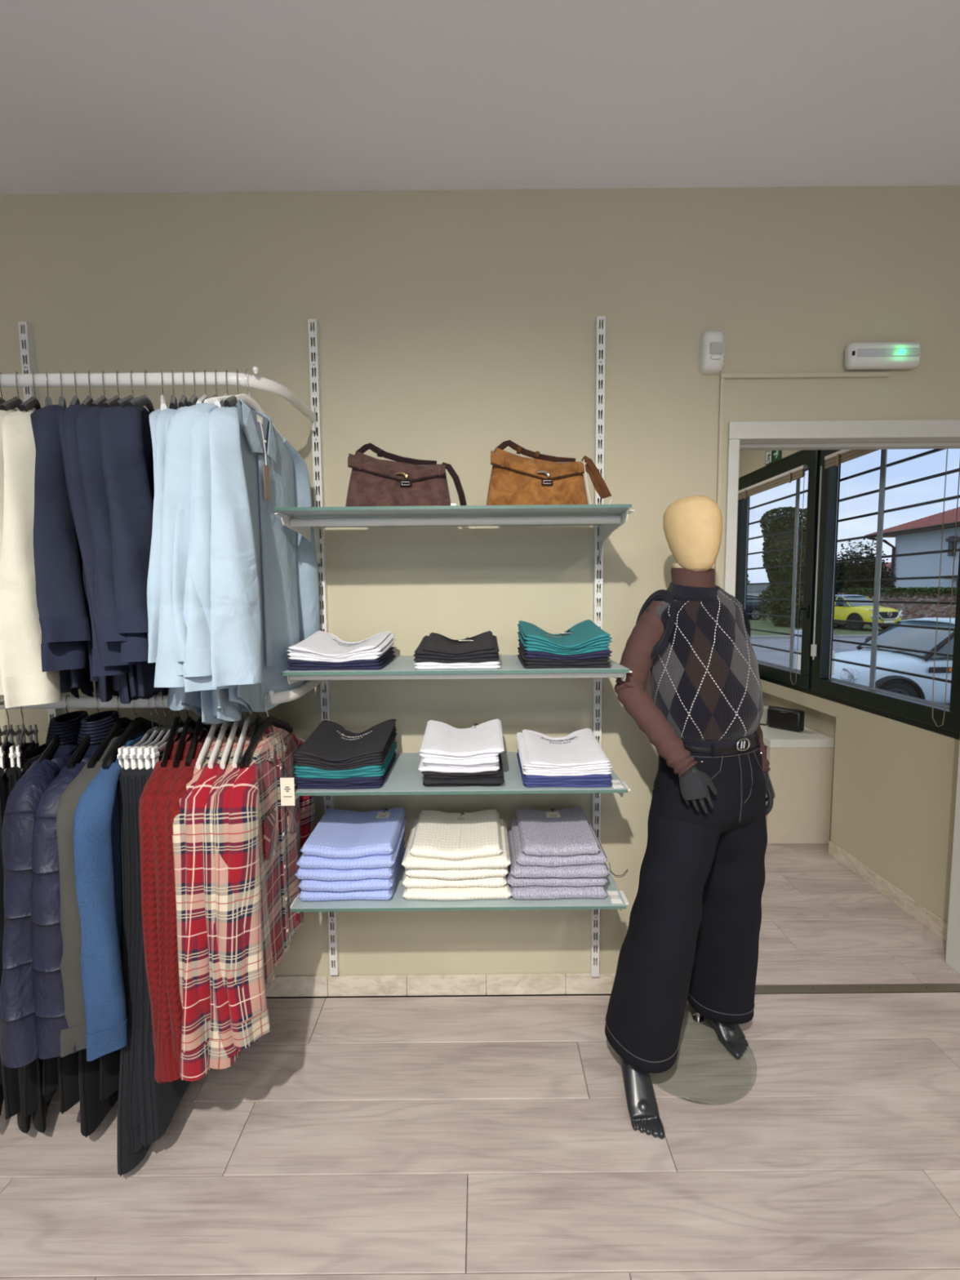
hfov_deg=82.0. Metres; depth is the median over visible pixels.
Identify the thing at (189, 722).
clothes hanger
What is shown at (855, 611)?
yellow crossover
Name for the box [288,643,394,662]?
t-shirt
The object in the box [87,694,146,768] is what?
clothes hanger
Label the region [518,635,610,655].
t-shirt
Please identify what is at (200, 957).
plaid shirt
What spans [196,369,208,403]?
clothes hanger
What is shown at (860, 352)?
diffuser
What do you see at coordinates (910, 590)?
wall creeper
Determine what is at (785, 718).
case
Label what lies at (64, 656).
sweatshirt
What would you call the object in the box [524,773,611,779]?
t-shirt
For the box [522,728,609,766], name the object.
t-shirt
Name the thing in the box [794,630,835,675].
box
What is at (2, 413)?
blouse
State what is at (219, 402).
clothes hanger
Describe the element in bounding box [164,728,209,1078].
jumper
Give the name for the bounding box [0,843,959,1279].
floor
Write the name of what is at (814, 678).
window
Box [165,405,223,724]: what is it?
shirt
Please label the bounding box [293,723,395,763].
t-shirt
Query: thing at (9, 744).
trousers
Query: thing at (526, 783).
t-shirt
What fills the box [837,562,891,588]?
house
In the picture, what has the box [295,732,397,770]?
t-shirt
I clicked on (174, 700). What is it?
shirt
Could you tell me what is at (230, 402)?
clothes hanger
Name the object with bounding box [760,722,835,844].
counter
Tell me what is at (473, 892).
jumper
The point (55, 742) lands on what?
clothes hanger
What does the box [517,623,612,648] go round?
t-shirt
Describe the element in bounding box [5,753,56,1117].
trousers
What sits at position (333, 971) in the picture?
upright
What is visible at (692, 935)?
mannequin
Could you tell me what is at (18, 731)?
hanger
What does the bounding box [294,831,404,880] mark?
jumper
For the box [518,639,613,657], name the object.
t-shirt
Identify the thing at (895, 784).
wall
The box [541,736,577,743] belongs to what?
print
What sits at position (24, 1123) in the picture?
trousers
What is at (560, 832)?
jumper
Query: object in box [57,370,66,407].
clothes hanger
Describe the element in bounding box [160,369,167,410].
clothes hanger
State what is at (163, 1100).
jeans
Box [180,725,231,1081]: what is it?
plaid shirt
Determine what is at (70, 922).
sweatshirt
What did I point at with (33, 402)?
clothes hanger
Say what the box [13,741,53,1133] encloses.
trousers
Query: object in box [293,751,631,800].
glass shelf
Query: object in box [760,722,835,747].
countertop
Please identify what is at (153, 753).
hanger
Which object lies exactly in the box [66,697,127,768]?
clothes hanger
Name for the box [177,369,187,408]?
clothes hanger
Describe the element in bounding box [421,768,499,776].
t-shirt
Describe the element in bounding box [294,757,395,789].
t-shirt
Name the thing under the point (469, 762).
t-shirt
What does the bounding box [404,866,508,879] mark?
jumper
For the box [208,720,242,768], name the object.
clothes hanger
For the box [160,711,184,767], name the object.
clothes hanger
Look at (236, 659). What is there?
shirt
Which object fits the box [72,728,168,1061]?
jumper
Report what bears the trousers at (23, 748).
hanging from the hanger at (16, 753)
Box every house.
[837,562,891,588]
[863,506,959,589]
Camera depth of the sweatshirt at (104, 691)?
1.31 m
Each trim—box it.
[724,419,959,973]
[755,983,959,993]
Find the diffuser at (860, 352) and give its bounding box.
[857,348,919,356]
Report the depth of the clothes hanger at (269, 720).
1.58 m
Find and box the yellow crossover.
[833,594,902,631]
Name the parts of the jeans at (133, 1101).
leg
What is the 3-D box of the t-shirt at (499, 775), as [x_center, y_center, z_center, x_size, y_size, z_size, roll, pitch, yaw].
[-0.050,0.394,1.771,0.232,0.023,0.258,-1,5,0]
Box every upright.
[17,321,62,726]
[307,319,339,975]
[590,315,605,977]
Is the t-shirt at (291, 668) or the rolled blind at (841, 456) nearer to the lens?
the t-shirt at (291, 668)
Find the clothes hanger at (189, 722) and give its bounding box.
[173,709,196,768]
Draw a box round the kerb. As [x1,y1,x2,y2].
[750,634,871,638]
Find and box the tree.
[759,506,806,627]
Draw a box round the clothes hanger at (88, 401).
[80,370,93,406]
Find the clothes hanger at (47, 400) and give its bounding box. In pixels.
[44,370,52,406]
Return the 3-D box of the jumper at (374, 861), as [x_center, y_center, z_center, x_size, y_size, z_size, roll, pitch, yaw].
[-0.404,0.661,1.794,0.294,0.048,0.290,-1,5,0]
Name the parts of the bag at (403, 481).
handle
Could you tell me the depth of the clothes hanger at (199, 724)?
1.51 m
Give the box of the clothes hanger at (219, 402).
[214,368,228,407]
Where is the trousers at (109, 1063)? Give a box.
[99,1048,119,1102]
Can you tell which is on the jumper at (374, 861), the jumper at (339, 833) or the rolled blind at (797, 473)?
the jumper at (339, 833)
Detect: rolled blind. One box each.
[737,465,807,684]
[810,448,959,727]
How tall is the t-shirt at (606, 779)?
0.022 m
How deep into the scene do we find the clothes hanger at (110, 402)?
1.42 m
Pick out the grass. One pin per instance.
(768, 625)
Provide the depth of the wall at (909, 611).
28.17 m
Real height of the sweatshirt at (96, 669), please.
0.762 m
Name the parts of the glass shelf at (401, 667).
glass pane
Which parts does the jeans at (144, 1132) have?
leg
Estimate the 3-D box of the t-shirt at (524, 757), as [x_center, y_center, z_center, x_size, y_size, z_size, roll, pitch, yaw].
[0.257,0.348,1.765,0.260,0.040,0.287,-1,5,0]
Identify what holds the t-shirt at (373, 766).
on the t-shirt at (362, 773)
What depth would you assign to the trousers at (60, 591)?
1.32 m
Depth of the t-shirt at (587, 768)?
1.63 m
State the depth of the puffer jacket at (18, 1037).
1.33 m
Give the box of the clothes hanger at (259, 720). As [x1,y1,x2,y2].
[244,712,263,767]
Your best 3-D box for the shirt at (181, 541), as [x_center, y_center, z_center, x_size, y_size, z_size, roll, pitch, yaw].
[-0.758,-0.206,1.565,0.113,0.845,0.678,-2,5,-20]
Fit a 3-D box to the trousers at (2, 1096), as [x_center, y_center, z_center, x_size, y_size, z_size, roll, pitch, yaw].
[-1.442,0.843,1.642,0.047,1.030,0.405,-3,5,-28]
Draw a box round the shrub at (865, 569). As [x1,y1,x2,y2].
[835,537,897,594]
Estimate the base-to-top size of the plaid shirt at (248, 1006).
0.719 m
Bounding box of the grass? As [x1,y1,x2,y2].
[748,608,884,635]
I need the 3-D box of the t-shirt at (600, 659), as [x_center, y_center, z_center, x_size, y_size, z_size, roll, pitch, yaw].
[0.254,0.043,1.749,0.254,0.024,0.292,-1,5,0]
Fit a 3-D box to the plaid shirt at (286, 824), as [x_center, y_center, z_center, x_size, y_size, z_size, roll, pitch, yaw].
[-0.601,0.599,1.644,0.137,0.696,0.654,-1,5,0]
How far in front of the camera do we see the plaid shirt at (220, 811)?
1.34 m
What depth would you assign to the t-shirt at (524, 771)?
1.63 m
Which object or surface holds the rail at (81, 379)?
attached to the upright at (26, 332)
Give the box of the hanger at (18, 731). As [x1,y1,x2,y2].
[0,708,26,773]
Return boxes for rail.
[0,366,316,431]
[0,680,324,709]
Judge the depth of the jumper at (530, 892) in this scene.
1.67 m
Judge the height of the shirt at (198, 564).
0.833 m
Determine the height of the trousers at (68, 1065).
0.940 m
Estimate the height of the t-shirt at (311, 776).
0.026 m
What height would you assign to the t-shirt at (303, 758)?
0.051 m
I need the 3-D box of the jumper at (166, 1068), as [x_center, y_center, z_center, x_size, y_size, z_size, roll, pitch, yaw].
[-0.847,0.663,1.631,0.105,0.772,0.684,-2,5,-18]
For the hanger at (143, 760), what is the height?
0.192 m
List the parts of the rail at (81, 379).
stop knob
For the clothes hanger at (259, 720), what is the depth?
1.52 m
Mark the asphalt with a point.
(770, 655)
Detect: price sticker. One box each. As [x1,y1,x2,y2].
[607,890,622,903]
[611,779,624,787]
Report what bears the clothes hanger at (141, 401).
hanging from the rail at (81, 379)
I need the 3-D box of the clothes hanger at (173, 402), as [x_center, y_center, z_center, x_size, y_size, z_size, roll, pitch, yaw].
[-0.848,-0.660,1.530,0.015,0.168,0.392,-3,5,-27]
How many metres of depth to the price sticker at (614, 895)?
1.69 m
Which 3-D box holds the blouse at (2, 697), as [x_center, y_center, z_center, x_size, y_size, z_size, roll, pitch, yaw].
[-1.313,-0.242,1.556,0.118,0.753,0.656,-3,5,-27]
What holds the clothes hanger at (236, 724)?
hanging from the rail at (83, 702)
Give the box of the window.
[734,449,959,739]
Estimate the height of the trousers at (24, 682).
0.760 m
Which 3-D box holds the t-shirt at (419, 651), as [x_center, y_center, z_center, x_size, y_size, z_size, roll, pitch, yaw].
[-0.068,0.017,1.737,0.249,0.044,0.276,-1,5,0]
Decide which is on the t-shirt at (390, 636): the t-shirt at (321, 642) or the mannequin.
the t-shirt at (321, 642)
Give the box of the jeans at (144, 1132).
[137,753,170,1146]
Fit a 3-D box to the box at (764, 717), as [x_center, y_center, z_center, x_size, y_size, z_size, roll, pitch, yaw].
[1.905,0.503,3.717,0.070,0.109,0.020,-2,5,-12]
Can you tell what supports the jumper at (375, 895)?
on the glass shelf at (397, 902)
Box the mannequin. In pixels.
[604,495,774,1138]
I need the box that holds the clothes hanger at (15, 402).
[0,371,22,410]
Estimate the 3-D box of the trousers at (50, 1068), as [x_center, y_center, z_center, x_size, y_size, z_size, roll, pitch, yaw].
[-1.205,0.789,1.637,0.066,0.926,0.376,-1,5,-8]
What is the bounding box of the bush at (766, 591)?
[758,584,772,622]
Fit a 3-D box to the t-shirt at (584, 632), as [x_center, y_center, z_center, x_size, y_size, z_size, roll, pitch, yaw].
[0.256,-0.022,1.740,0.248,0.070,0.299,-1,5,0]
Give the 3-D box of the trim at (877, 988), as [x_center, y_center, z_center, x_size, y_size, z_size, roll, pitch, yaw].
[1.421,1.341,2.126,0.982,0.005,0.042,-1,5,0]
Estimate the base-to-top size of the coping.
0.948 m
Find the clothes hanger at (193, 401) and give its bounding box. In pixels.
[186,369,197,406]
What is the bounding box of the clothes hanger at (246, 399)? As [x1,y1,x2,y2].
[204,368,283,437]
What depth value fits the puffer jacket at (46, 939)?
1.33 m
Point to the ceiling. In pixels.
(96, 95)
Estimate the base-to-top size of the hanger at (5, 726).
0.192 m
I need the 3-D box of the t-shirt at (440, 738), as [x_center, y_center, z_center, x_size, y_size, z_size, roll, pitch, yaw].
[-0.054,0.309,1.763,0.251,0.054,0.271,-1,5,0]
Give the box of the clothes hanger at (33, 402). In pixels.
[19,370,40,411]
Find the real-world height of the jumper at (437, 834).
0.050 m
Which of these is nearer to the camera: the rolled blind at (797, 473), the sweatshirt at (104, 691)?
the sweatshirt at (104, 691)
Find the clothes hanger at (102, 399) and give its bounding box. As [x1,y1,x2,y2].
[91,370,107,407]
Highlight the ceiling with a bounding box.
[0,0,959,194]
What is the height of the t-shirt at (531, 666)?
0.013 m
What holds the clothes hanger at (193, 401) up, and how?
hanging from the rail at (81, 379)
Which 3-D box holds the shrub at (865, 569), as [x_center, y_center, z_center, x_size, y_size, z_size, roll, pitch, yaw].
[20.582,-3.218,30.044,3.633,4.730,1.782,0,5,2]
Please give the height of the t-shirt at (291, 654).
0.043 m
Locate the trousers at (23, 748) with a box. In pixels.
[0,740,34,1084]
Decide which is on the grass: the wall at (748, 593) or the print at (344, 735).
the wall at (748, 593)
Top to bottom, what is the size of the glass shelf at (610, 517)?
0.136 m
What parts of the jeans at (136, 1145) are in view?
leg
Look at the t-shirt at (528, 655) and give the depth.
1.60 m
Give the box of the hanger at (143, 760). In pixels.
[138,707,196,768]
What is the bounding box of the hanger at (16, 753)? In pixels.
[8,706,39,773]
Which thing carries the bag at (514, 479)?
on the glass shelf at (610, 517)
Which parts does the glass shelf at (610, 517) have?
glass pane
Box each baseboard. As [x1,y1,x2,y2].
[265,973,615,996]
[828,840,947,942]
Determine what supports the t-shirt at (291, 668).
on the glass shelf at (401, 667)
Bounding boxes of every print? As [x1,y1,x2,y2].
[337,730,372,739]
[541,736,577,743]
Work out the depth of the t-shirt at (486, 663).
1.61 m
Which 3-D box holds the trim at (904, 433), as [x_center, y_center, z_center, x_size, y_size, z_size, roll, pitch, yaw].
[1.415,0.281,2.100,1.065,2.122,0.164,-1,5,0]
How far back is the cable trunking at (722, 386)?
1.94 m
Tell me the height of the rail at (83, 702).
0.085 m
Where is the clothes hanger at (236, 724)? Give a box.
[219,717,250,769]
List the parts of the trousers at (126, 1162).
leg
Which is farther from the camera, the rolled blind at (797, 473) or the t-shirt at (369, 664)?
the rolled blind at (797, 473)
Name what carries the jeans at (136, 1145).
hanging from the hanger at (128, 751)
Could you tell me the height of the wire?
0.047 m
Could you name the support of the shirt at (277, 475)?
hanging from the clothes hanger at (246, 399)
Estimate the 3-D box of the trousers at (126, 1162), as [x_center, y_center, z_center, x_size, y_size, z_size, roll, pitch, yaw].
[-0.948,0.846,1.641,0.085,1.045,0.536,-1,5,-1]
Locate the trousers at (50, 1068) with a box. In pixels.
[42,757,58,1096]
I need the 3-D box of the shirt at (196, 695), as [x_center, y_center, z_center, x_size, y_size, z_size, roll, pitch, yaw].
[-0.808,-0.209,1.576,0.114,0.841,0.657,-3,5,-24]
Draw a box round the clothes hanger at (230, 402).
[223,368,239,407]
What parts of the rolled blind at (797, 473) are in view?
pull cord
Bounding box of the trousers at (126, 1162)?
[116,749,163,1176]
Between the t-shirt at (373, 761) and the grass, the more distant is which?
the grass
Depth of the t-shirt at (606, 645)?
1.60 m
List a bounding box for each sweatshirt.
[30,408,87,693]
[56,410,128,692]
[56,727,143,1057]
[62,404,119,702]
[76,405,132,703]
[77,410,146,691]
[97,406,159,699]
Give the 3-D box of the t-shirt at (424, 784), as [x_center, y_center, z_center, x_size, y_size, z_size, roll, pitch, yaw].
[-0.052,0.419,1.776,0.240,0.015,0.268,-1,5,0]
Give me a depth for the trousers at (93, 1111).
1.50 m
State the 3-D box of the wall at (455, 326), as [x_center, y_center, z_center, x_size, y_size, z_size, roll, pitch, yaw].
[-0.451,-0.089,2.069,5.700,2.900,0.140,-1,5,0]
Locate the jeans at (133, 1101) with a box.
[128,750,171,1130]
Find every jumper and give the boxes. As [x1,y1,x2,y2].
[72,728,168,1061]
[138,733,191,1083]
[151,731,203,1081]
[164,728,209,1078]
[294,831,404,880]
[296,818,406,869]
[297,840,404,892]
[297,851,404,901]
[300,807,405,857]
[401,818,511,869]
[401,868,506,888]
[402,874,511,900]
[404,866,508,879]
[408,808,502,860]
[506,827,609,878]
[506,864,607,886]
[510,885,607,899]
[511,817,608,866]
[515,807,599,856]
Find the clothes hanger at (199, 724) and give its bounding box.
[185,715,211,766]
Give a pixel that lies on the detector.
(712, 349)
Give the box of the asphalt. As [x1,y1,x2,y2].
[750,637,871,668]
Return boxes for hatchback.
[795,617,955,705]
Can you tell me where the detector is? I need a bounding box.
[699,330,724,374]
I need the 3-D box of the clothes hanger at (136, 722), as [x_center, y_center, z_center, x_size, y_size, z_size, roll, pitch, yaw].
[-0.998,0.240,1.605,0.016,0.168,0.392,-1,5,-9]
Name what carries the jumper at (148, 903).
hanging from the clothes hanger at (175, 723)
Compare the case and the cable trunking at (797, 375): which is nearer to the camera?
the cable trunking at (797, 375)
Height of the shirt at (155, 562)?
0.818 m
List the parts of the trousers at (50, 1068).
leg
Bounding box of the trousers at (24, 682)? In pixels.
[0,408,62,708]
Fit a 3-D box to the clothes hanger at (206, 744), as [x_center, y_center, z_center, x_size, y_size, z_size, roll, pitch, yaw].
[-0.763,0.238,1.605,0.012,0.168,0.392,-1,5,-10]
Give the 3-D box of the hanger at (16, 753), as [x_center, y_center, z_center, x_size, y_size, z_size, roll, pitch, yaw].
[-1.328,0.255,1.606,0.025,0.192,0.331,-3,6,-31]
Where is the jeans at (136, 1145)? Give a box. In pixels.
[123,749,164,1155]
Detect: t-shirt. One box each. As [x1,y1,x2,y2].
[286,646,394,664]
[287,633,395,657]
[287,638,395,660]
[287,653,395,670]
[288,631,391,657]
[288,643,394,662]
[288,649,395,667]
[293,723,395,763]
[293,726,395,765]
[293,742,396,776]
[293,764,382,773]
[293,775,382,782]
[294,738,395,773]
[294,745,397,778]
[294,753,396,786]
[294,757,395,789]
[295,719,396,761]
[295,728,396,768]
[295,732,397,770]
[295,751,395,783]
[413,635,499,657]
[413,652,498,660]
[413,655,499,662]
[413,659,499,666]
[413,663,500,669]
[417,757,499,773]
[419,719,504,756]
[419,751,499,759]
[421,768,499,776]
[422,631,494,654]
[422,753,504,784]
[422,755,498,765]
[422,782,502,786]
[423,761,498,768]
[424,752,502,779]
[516,646,609,662]
[516,732,610,768]
[516,736,612,770]
[516,743,611,776]
[516,753,612,785]
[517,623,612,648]
[517,631,609,653]
[517,653,611,668]
[517,749,612,782]
[518,619,610,648]
[518,628,612,651]
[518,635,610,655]
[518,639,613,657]
[518,643,611,660]
[518,651,610,665]
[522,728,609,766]
[524,768,611,773]
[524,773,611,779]
[524,782,612,787]
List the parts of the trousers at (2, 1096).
leg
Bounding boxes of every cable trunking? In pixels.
[714,377,724,586]
[720,371,889,378]
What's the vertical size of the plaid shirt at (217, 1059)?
0.762 m
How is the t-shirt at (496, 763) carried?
on the t-shirt at (422, 767)
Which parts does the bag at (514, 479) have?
handle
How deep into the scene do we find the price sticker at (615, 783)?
1.66 m
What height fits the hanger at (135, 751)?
0.192 m
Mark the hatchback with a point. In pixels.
(923, 639)
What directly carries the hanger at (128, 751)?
hanging from the rail at (83, 702)
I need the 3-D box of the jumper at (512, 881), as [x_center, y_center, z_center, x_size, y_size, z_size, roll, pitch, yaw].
[0.236,0.725,1.807,0.305,0.040,0.273,-1,5,0]
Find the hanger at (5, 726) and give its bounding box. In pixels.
[0,724,15,747]
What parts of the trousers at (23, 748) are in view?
leg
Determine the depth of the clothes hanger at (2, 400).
1.51 m
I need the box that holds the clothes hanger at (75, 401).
[68,370,79,406]
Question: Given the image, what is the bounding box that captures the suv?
[746,594,767,619]
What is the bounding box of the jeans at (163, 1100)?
[144,757,191,1142]
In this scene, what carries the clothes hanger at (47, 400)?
hanging from the rail at (81, 379)
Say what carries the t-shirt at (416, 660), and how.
on the t-shirt at (486, 663)
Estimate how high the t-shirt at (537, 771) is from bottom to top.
0.032 m
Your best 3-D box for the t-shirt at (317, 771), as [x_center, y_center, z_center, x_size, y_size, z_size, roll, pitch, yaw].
[-0.421,0.371,1.775,0.256,0.033,0.297,-1,5,0]
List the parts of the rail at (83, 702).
stop knob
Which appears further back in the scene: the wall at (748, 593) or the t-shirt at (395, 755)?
the wall at (748, 593)
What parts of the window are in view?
sash, handle, sash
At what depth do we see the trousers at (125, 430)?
1.30 m
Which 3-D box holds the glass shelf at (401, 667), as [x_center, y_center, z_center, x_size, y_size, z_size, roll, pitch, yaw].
[-0.069,0.108,1.784,1.029,0.076,0.400,-1,5,0]
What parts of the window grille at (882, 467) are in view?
post, post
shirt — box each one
[146,408,194,711]
[147,407,189,705]
[154,398,319,712]
[164,408,201,715]
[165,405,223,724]
[172,498,224,715]
[172,725,221,1080]
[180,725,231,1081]
[182,406,252,715]
[183,418,241,721]
[202,726,242,1069]
[207,405,263,711]
[211,726,258,1057]
[214,724,315,995]
[226,726,275,1049]
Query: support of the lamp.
attached to the wall at (455, 326)
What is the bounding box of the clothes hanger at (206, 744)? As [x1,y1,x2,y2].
[195,723,231,769]
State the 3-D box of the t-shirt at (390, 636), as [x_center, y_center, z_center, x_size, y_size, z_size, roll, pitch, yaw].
[-0.428,0.016,1.747,0.275,0.052,0.288,-1,5,0]
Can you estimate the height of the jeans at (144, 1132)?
0.974 m
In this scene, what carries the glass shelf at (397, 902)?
attached to the upright at (333, 971)
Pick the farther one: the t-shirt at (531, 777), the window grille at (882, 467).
the window grille at (882, 467)
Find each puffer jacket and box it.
[0,711,88,1067]
[30,710,123,1059]
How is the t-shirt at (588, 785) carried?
on the glass shelf at (404, 777)
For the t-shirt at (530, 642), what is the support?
on the t-shirt at (606, 645)
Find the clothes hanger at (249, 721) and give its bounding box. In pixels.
[231,711,260,768]
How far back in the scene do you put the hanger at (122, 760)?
1.51 m
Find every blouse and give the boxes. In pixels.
[0,408,17,695]
[0,694,4,701]
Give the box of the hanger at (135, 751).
[131,695,191,769]
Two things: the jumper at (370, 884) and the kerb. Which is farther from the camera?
the kerb
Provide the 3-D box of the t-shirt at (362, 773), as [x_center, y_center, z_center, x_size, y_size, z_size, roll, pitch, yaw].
[-0.421,0.379,1.777,0.264,0.029,0.298,-1,5,0]
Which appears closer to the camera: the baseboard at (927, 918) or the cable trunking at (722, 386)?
the cable trunking at (722, 386)
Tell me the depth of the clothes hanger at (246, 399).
1.51 m
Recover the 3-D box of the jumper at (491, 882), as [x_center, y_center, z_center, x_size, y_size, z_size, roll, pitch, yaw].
[-0.078,0.729,1.808,0.319,0.040,0.273,-1,5,0]
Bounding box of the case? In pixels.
[767,705,804,732]
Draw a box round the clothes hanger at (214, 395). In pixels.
[211,369,217,397]
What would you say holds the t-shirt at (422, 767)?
on the t-shirt at (425, 773)
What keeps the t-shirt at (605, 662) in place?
on the t-shirt at (531, 666)
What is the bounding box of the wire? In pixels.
[608,862,627,875]
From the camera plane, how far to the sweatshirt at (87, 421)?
1.29 m
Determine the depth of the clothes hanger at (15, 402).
1.45 m
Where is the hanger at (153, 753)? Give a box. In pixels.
[145,710,207,768]
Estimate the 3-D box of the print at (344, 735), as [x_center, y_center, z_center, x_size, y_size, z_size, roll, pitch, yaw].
[-0.421,0.316,1.831,0.118,0.017,0.054,-1,5,0]
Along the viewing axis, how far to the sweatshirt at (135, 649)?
1.31 m
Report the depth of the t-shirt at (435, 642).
1.71 m
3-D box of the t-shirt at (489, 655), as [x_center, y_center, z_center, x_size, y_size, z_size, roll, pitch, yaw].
[-0.070,0.029,1.743,0.252,0.038,0.281,-1,5,0]
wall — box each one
[0,185,959,975]
[738,449,959,923]
[746,592,769,602]
[837,591,956,626]
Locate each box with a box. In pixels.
[760,706,768,723]
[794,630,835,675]
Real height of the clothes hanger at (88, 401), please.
0.168 m
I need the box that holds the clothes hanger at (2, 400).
[0,371,5,404]
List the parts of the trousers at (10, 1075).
leg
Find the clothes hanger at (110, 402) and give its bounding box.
[102,370,121,407]
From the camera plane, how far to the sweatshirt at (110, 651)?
1.32 m
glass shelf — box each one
[274,504,634,564]
[280,654,632,684]
[289,847,629,913]
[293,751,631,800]
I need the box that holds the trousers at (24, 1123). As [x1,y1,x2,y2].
[0,742,31,1133]
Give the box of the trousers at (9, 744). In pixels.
[0,741,14,1119]
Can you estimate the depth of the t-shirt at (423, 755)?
1.64 m
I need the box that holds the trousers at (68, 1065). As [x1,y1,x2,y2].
[57,1051,79,1114]
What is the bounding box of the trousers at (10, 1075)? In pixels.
[0,743,48,1118]
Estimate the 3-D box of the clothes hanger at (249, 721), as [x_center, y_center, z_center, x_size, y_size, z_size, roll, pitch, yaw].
[-0.675,0.237,1.605,0.012,0.168,0.392,-2,5,-12]
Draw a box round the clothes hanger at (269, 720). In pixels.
[238,692,293,768]
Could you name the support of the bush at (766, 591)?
on the grass
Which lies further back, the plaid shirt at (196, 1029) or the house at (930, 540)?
the house at (930, 540)
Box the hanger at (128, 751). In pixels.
[124,693,165,769]
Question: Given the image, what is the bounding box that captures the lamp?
[844,342,921,369]
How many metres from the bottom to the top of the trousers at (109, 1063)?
0.950 m
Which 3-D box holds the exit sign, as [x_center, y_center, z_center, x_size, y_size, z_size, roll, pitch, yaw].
[2.011,-1.268,3.786,0.011,0.097,0.195,-1,5,0]
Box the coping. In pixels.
[746,584,769,592]
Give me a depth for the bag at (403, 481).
1.63 m
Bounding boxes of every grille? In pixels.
[746,448,959,706]
[878,611,897,618]
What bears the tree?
on the grass
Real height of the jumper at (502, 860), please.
0.046 m
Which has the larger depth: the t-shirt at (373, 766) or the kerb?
the kerb
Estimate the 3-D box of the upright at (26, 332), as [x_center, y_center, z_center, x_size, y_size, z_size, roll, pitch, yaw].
[-1.552,0.092,1.998,0.029,2.370,0.031,-1,5,0]
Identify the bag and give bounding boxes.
[345,443,466,506]
[486,440,611,505]
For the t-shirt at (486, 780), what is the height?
0.020 m
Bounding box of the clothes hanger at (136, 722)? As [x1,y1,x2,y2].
[102,699,163,768]
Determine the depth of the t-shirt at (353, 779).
1.63 m
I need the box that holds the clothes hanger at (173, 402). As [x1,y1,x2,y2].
[168,369,177,409]
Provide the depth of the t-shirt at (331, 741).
1.75 m
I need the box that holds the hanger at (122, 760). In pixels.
[116,698,179,769]
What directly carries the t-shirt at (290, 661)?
on the t-shirt at (369, 664)
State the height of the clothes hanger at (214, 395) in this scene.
0.168 m
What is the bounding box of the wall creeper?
[841,586,956,598]
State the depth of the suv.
34.92 m
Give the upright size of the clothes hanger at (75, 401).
0.168 m
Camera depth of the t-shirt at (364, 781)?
1.64 m
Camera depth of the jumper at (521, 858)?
1.67 m
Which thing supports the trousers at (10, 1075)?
hanging from the hanger at (18, 731)
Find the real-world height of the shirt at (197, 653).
0.856 m
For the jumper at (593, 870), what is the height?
0.043 m
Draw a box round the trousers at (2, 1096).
[0,742,4,1115]
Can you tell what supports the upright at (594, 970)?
attached to the wall at (455, 326)
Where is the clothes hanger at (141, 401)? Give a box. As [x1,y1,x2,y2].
[126,369,154,413]
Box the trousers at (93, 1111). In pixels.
[78,1048,118,1137]
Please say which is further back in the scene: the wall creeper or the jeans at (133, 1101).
the wall creeper
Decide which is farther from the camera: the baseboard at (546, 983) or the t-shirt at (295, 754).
the baseboard at (546, 983)
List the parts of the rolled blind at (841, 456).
rod, pull cord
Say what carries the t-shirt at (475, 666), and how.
on the glass shelf at (401, 667)
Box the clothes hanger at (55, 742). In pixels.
[37,694,75,764]
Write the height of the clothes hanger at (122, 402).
0.168 m
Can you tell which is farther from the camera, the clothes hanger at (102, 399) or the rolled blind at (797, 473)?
the rolled blind at (797, 473)
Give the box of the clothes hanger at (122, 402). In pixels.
[114,369,134,406]
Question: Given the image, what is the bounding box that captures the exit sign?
[764,450,782,465]

